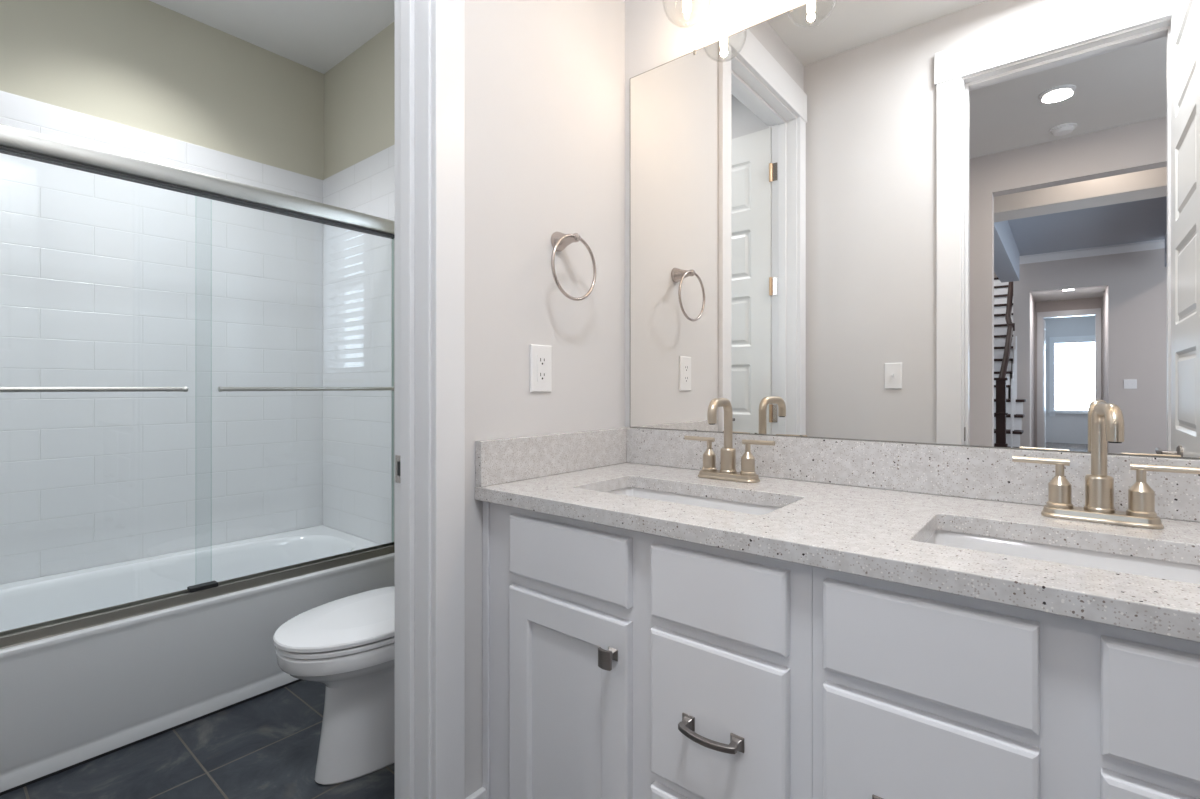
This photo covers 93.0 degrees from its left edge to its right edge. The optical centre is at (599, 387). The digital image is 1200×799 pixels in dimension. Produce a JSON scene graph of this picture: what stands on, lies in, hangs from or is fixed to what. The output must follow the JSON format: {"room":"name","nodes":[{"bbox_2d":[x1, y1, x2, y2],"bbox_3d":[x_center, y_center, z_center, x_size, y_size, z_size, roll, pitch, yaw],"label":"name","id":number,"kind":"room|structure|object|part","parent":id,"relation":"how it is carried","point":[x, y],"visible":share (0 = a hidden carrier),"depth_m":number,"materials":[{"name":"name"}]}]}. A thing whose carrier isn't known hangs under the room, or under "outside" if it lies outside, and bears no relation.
{"room":"bathroom","nodes":[
{"label":"bathroom","id":0,"kind":"room"},
{"bbox_2d":[0,0,323,179],"bbox_3d":[-1.941,-0.259,2.383,0.120,2.700,1.505,0,0,39],"label":"wall","id":1,"kind":"structure","parent":0,"point":[146,65],"depth_m":2.41,"materials":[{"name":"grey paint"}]},
{"bbox_2d":[0,90,394,584],"bbox_3d":[-1.606,-0.169,2.108,0.745,1.780,1.505,0,0,39],"label":"tile surround","id":2,"kind":"object","parent":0,"point":[105,281],"visible":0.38,"depth_m":2.43,"materials":[{"name":"white glazed ceramic subway tile"},{"name":"grout"}]},
{"bbox_2d":[0,680,394,798],"bbox_3d":[-0.560,1.121,1.248,3.694,0.060,1.745,0,0,39],"label":"floor","id":3,"kind":"structure","parent":0,"point":[266,746],"depth_m":1.65,"materials":[{"name":"tile"}]},
{"bbox_2d":[0,525,394,795],"bbox_3d":[-1.596,0.897,2.099,0.744,0.388,1.475,0,0,39],"label":"bathtub","id":4,"kind":"object","parent":3,"relation":"on","point":[70,700],"visible":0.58,"depth_m":1.87,"materials":[{"name":"ceramic"}]},
{"bbox_2d":[0,525,380,641],"bbox_3d":[-1.604,0.858,2.105,0.726,0.310,1.475,0,0,39],"label":"basin","id":5,"kind":"object","parent":4,"relation":"in","point":[256,617],"depth_m":2.15,"materials":[{"name":"ceramic"}]},
{"bbox_2d":[0,124,394,648],"bbox_3d":[-1.333,-0.004,1.883,0.084,1.414,1.476,0,0,39],"label":"shower door","id":6,"kind":"structure","parent":4,"relation":"on","point":[14,141],"depth_m":1.84,"materials":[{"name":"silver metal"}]},
{"bbox_2d":[273,586,394,784],"bbox_3d":[-0.613,0.715,1.770,0.436,0.753,0.729,0,0,39],"label":"toilet","id":7,"kind":"object","parent":3,"relation":"on","point":[347,644],"visible":0.34,"depth_m":1.58,"materials":[{"name":"ceramic"}]},
{"bbox_3d":[-0.691,0.672,1.675,0.356,0.020,0.483,0,0,39],"label":"lid","id":8,"kind":"part","parent":7,"relation":"part of","materials":[{"name":"ceramic"}]},
{"bbox_3d":[-0.691,0.693,1.675,0.352,0.015,0.473,0,0,39],"label":"seat","id":9,"kind":"part","parent":7,"relation":"part of","materials":[{"name":"plastic"}]},
{"bbox_3d":[-0.636,0.897,1.741,0.350,0.388,0.641,0,0,39],"label":"bowl","id":10,"kind":"part","parent":7,"relation":"part of","materials":[{"name":"ceramic"}]},
{"bbox_2d":[482,501,811,798],"bbox_3d":[0.172,0.671,1.239,0.736,0.840,0.584,0,0,39],"label":"vanity cabinet","id":11,"kind":"object","parent":3,"relation":"on","point":[618,663],"visible":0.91,"depth_m":1.01,"materials":[{"name":"white paint"}]},
{"bbox_3d":[-0.257,0.671,1.281,0.020,0.839,0.006,0,0,39],"label":"scribe molding","id":12,"kind":"part","parent":11,"relation":"part of","materials":[{"name":"white paint"}]},
{"bbox_3d":[-0.068,0.692,1.117,0.313,0.539,0.018,0,0,39],"label":"door","id":13,"kind":"part","parent":11,"relation":"part of","materials":[{"name":"white paint"}]},
{"bbox_3d":[0.014,0.482,1.018,0.028,0.033,0.030,0,0,39],"label":"knob","id":14,"kind":"part","parent":11,"relation":"part of","materials":[{"name":"grey metal"}]},
{"bbox_3d":[0.183,0.824,0.911,0.239,0.274,0.018,0,0,39],"label":"drawer","id":15,"kind":"part","parent":11,"relation":"part of","materials":[{"name":"white paint"}]},
{"bbox_3d":[0.167,0.546,0.889,0.109,0.023,0.036,0,0,39],"label":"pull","id":16,"kind":"part","parent":11,"relation":"part of","materials":[{"name":"grey metal"}]},
{"bbox_3d":[0.183,0.540,0.911,0.239,0.248,0.018,0,0,39],"label":"drawer","id":17,"kind":"part","parent":11,"relation":"part of","materials":[{"name":"white paint"}]},
{"bbox_3d":[0.183,0.333,0.911,0.239,0.124,0.018,0,0,39],"label":"drawer","id":18,"kind":"part","parent":11,"relation":"part of","materials":[{"name":"white paint"}]},
{"bbox_2d":[812,566,1199,798],"bbox_3d":[0.761,0.671,0.756,0.786,0.840,0.584,0,0,39],"label":"vanity cabinet","id":19,"kind":"object","parent":3,"relation":"on","point":[918,693],"visible":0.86,"depth_m":0.68,"materials":[{"name":"white paint"}]},
{"bbox_2d":[475,462,1199,642],"bbox_3d":[0.485,0.236,1.001,1.522,0.030,0.557,0,0,39],"label":"countertop","id":20,"kind":"structure","parent":19,"relation":"on","point":[882,534],"depth_m":0.88,"materials":[{"name":"stone"}]},
{"bbox_2d":[606,487,779,514],"bbox_3d":[0.176,0.325,1.204,0.493,0.147,0.267,0,0,39],"label":"sink","id":21,"kind":"object","parent":20,"relation":"in","point":[740,507],"visible":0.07,"depth_m":1.31,"materials":[{"name":"ceramic"}]},
{"bbox_2d":[684,398,774,482],"bbox_3d":[0.306,0.123,1.369,0.158,0.196,0.186,0,0,-11],"label":"faucet","id":22,"kind":"object","parent":20,"relation":"on","point":[728,472],"visible":1,"depth_m":1.35,"materials":[{"name":"beige metal"}]},
{"bbox_3d":[0.248,0.128,1.419,0.079,0.011,0.010,0,0,37],"label":"lever","id":23,"kind":"part","parent":22,"relation":"part of","materials":[{"name":"beige metal"}]},
{"bbox_3d":[0.270,0.168,1.404,0.036,0.074,0.036,0,0,39],"label":"handle","id":24,"kind":"part","parent":22,"relation":"part of","materials":[{"name":"beige metal"}]},
{"bbox_3d":[0.281,0.086,1.327,0.020,0.122,0.125,0,0,33],"label":"spout","id":25,"kind":"part","parent":22,"relation":"part of","materials":[{"name":"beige metal"}]},
{"bbox_3d":[0.309,0.175,1.372,0.039,0.059,0.039,0,0,39],"label":"spout","id":26,"kind":"part","parent":22,"relation":"part of","materials":[{"name":"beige metal"}]},
{"bbox_3d":[0.309,0.213,1.372,0.152,0.016,0.051,0,0,39],"label":"plate","id":27,"kind":"part","parent":22,"relation":"part of","materials":[{"name":"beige metal"}]},
{"bbox_3d":[0.348,0.168,1.339,0.036,0.074,0.036,0,0,39],"label":"handle","id":28,"kind":"part","parent":22,"relation":"part of","materials":[{"name":"beige metal"}]},
{"bbox_3d":[0.367,0.128,1.321,0.079,0.011,0.010,0,0,42],"label":"lever","id":29,"kind":"part","parent":22,"relation":"part of","materials":[{"name":"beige metal"}]},
{"bbox_2d":[925,530,1199,583],"bbox_3d":[0.692,0.325,0.772,0.493,0.147,0.281,0,0,39],"label":"sink","id":30,"kind":"object","parent":20,"relation":"in","point":[1174,571],"visible":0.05,"depth_m":0.89,"materials":[{"name":"ceramic"}]},
{"bbox_2d":[1012,403,1199,528],"bbox_3d":[0.826,0.123,0.942,0.156,0.196,0.187,0,0,-11],"label":"faucet","id":31,"kind":"object","parent":20,"relation":"on","point":[1107,420],"visible":1,"depth_m":0.93,"materials":[{"name":"beige metal"}]},
{"bbox_3d":[0.767,0.128,0.992,0.079,0.011,0.010,0,0,37],"label":"lever","id":32,"kind":"part","parent":31,"relation":"part of","materials":[{"name":"beige metal"}]},
{"bbox_3d":[0.789,0.168,0.977,0.036,0.074,0.036,0,0,39],"label":"handle","id":33,"kind":"part","parent":31,"relation":"part of","materials":[{"name":"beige metal"}]},
{"bbox_3d":[0.829,0.175,0.945,0.039,0.059,0.039,0,0,39],"label":"spout","id":34,"kind":"part","parent":31,"relation":"part of","materials":[{"name":"beige metal"}]},
{"bbox_3d":[0.829,0.213,0.945,0.152,0.016,0.051,0,0,39],"label":"plate","id":35,"kind":"part","parent":31,"relation":"part of","materials":[{"name":"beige metal"}]},
{"bbox_3d":[0.801,0.086,0.900,0.020,0.122,0.125,0,0,31],"label":"spout","id":36,"kind":"part","parent":31,"relation":"part of","materials":[{"name":"beige metal"}]},
{"bbox_3d":[0.868,0.168,0.913,0.036,0.074,0.036,0,0,39],"label":"handle","id":37,"kind":"part","parent":31,"relation":"part of","materials":[{"name":"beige metal"}]},
{"bbox_3d":[0.887,0.128,0.894,0.079,0.011,0.010,0,0,42],"label":"lever","id":38,"kind":"part","parent":31,"relation":"part of","materials":[{"name":"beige metal"}]},
{"bbox_3d":[0.391,0.549,0.705,0.109,0.023,0.036,0,0,39],"label":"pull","id":39,"kind":"part","parent":19,"relation":"part of","materials":[{"name":"grey metal"}]},
{"bbox_3d":[0.409,0.540,0.726,0.240,0.248,0.018,0,0,39],"label":"drawer","id":40,"kind":"part","parent":19,"relation":"part of","materials":[{"name":"white paint"}]},
{"bbox_3d":[0.635,0.540,0.540,0.240,0.248,0.018,0,0,39],"label":"drawer","id":41,"kind":"part","parent":19,"relation":"part of","materials":[{"name":"white paint"}]},
{"bbox_2d":[149,0,394,73],"bbox_3d":[-0.560,-1.649,1.248,3.694,0.080,1.745,0,0,39],"label":"ceiling","id":42,"kind":"structure","parent":0,"point":[317,35],"depth_m":2.51,"materials":[{"name":"paint"}]},
{"bbox_2d":[465,0,624,797],"bbox_3d":[-0.449,-0.259,1.158,0.120,2.700,1.505,0,0,39],"label":"wall partition","id":43,"kind":"structure","parent":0,"point":[545,79],"depth_m":1.40,"materials":[{"name":"paint"}]},
{"bbox_2d":[395,0,395,798],"bbox_3d":[-0.686,-0.180,0.982,0.023,2.542,0.900,0,0,39],"label":"trim","id":44,"kind":"structure","parent":43,"relation":"attached to","point":[395,0],"depth_m":1.27,"materials":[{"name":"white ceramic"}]},
{"bbox_2d":[395,455,399,482],"bbox_3d":[-0.439,0.179,1.244,0.030,0.060,0.003,0,0,39],"label":"strike plate","id":45,"kind":"object","parent":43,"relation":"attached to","point":[397,457],"visible":0.73,"depth_m":1.25,"materials":[{"name":"silver metal"}]},
{"bbox_2d":[396,0,430,798],"bbox_3d":[-0.631,-0.117,0.936,0.124,2.416,0.755,0,0,39],"label":"trim","id":46,"kind":"structure","parent":43,"relation":"attached to","point":[413,17],"depth_m":1.20,"materials":[{"name":"white wood"}]},
{"bbox_2d":[431,0,464,798],"bbox_3d":[-0.576,-0.180,0.891,0.023,2.542,0.900,0,0,39],"label":"trim","id":47,"kind":"structure","parent":43,"relation":"attached to","point":[447,16],"depth_m":1.19,"materials":[{"name":"white wood"}]},
{"bbox_2d":[465,787,485,798],"bbox_3d":[-0.279,0.996,1.259,0.015,0.190,0.064,0,0,39],"label":"baseboard","id":48,"kind":"structure","parent":43,"relation":"attached to","point":[480,793],"depth_m":1.27,"materials":[{"name":"white wood"}]},
{"bbox_2d":[530,344,551,391],"bbox_3d":[-0.147,-0.047,1.425,0.008,0.118,0.073,0,0,39],"label":"outlet","id":49,"kind":"object","parent":43,"relation":"attached to","point":[540,355],"visible":1,"depth_m":1.42,"materials":[{"name":"white plastic"}]},
{"bbox_2d":[537,355,546,381],"bbox_3d":[-0.145,-0.047,1.423,0.002,0.067,0.033,0,0,39],"label":"receptacle","id":50,"kind":"object","parent":49,"relation":"attached to","point":[541,359],"depth_m":1.42,"materials":[{"name":"white plastic"}]},
{"bbox_2d":[476,427,627,486],"bbox_3d":[-0.094,0.170,1.478,0.020,0.101,0.556,0,0,39],"label":"backsplash","id":51,"kind":"structure","parent":43,"relation":"attached to","point":[504,460],"depth_m":1.42,"materials":[{"name":"stone"}]},
{"bbox_2d":[551,232,595,300],"bbox_3d":[-0.084,-0.310,1.449,0.074,0.185,0.166,0,0,39],"label":"towel ring","id":52,"kind":"object","parent":43,"relation":"attached to","point":[560,241],"visible":1,"depth_m":1.44,"materials":[{"name":"silver metal"}]},
{"bbox_3d":[-0.082,-0.377,1.452,0.074,0.051,0.051,0,0,39],"label":"post","id":53,"kind":"part","parent":52,"relation":"part of","materials":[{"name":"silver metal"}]},
{"bbox_2d":[324,0,1186,458],"bbox_3d":[-0.045,-0.259,1.876,3.694,2.700,0.122,0,0,39],"label":"wall","id":54,"kind":"structure","parent":0,"point":[652,40],"depth_m":1.70,"materials":[{"name":"paint"}]},
{"bbox_2d":[663,0,710,27],"bbox_3d":[0.422,-1.042,1.307,0.610,0.243,0.167,0,0,39],"label":"vanity light","id":55,"kind":"object","parent":54,"relation":"attached to","point":[686,3],"visible":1,"depth_m":1.44,"materials":[{"name":"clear glass"}]},
{"bbox_3d":[0.221,-1.006,1.444,0.021,0.115,0.021,0,0,39],"label":"bulb","id":56,"kind":"part","parent":55,"relation":"part of","materials":[{"name":"white glass"}]},
{"bbox_2d":[627,428,1199,521],"bbox_3d":[0.664,0.170,1.203,1.500,0.101,0.019,0,0,39],"label":"backsplash","id":57,"kind":"structure","parent":54,"relation":"attached to","point":[984,473],"depth_m":1.18,"materials":[{"name":"stone"}]},
{"bbox_2d":[630,0,1199,458],"bbox_3d":[0.665,-0.398,1.211,1.490,1.033,0.008,0,0,39],"label":"mirror","id":58,"kind":"object","parent":54,"relation":"attached to","point":[973,223],"visible":1,"depth_m":1.19,"materials":[{"name":"glass"},{"name":"silver"}]}
]}

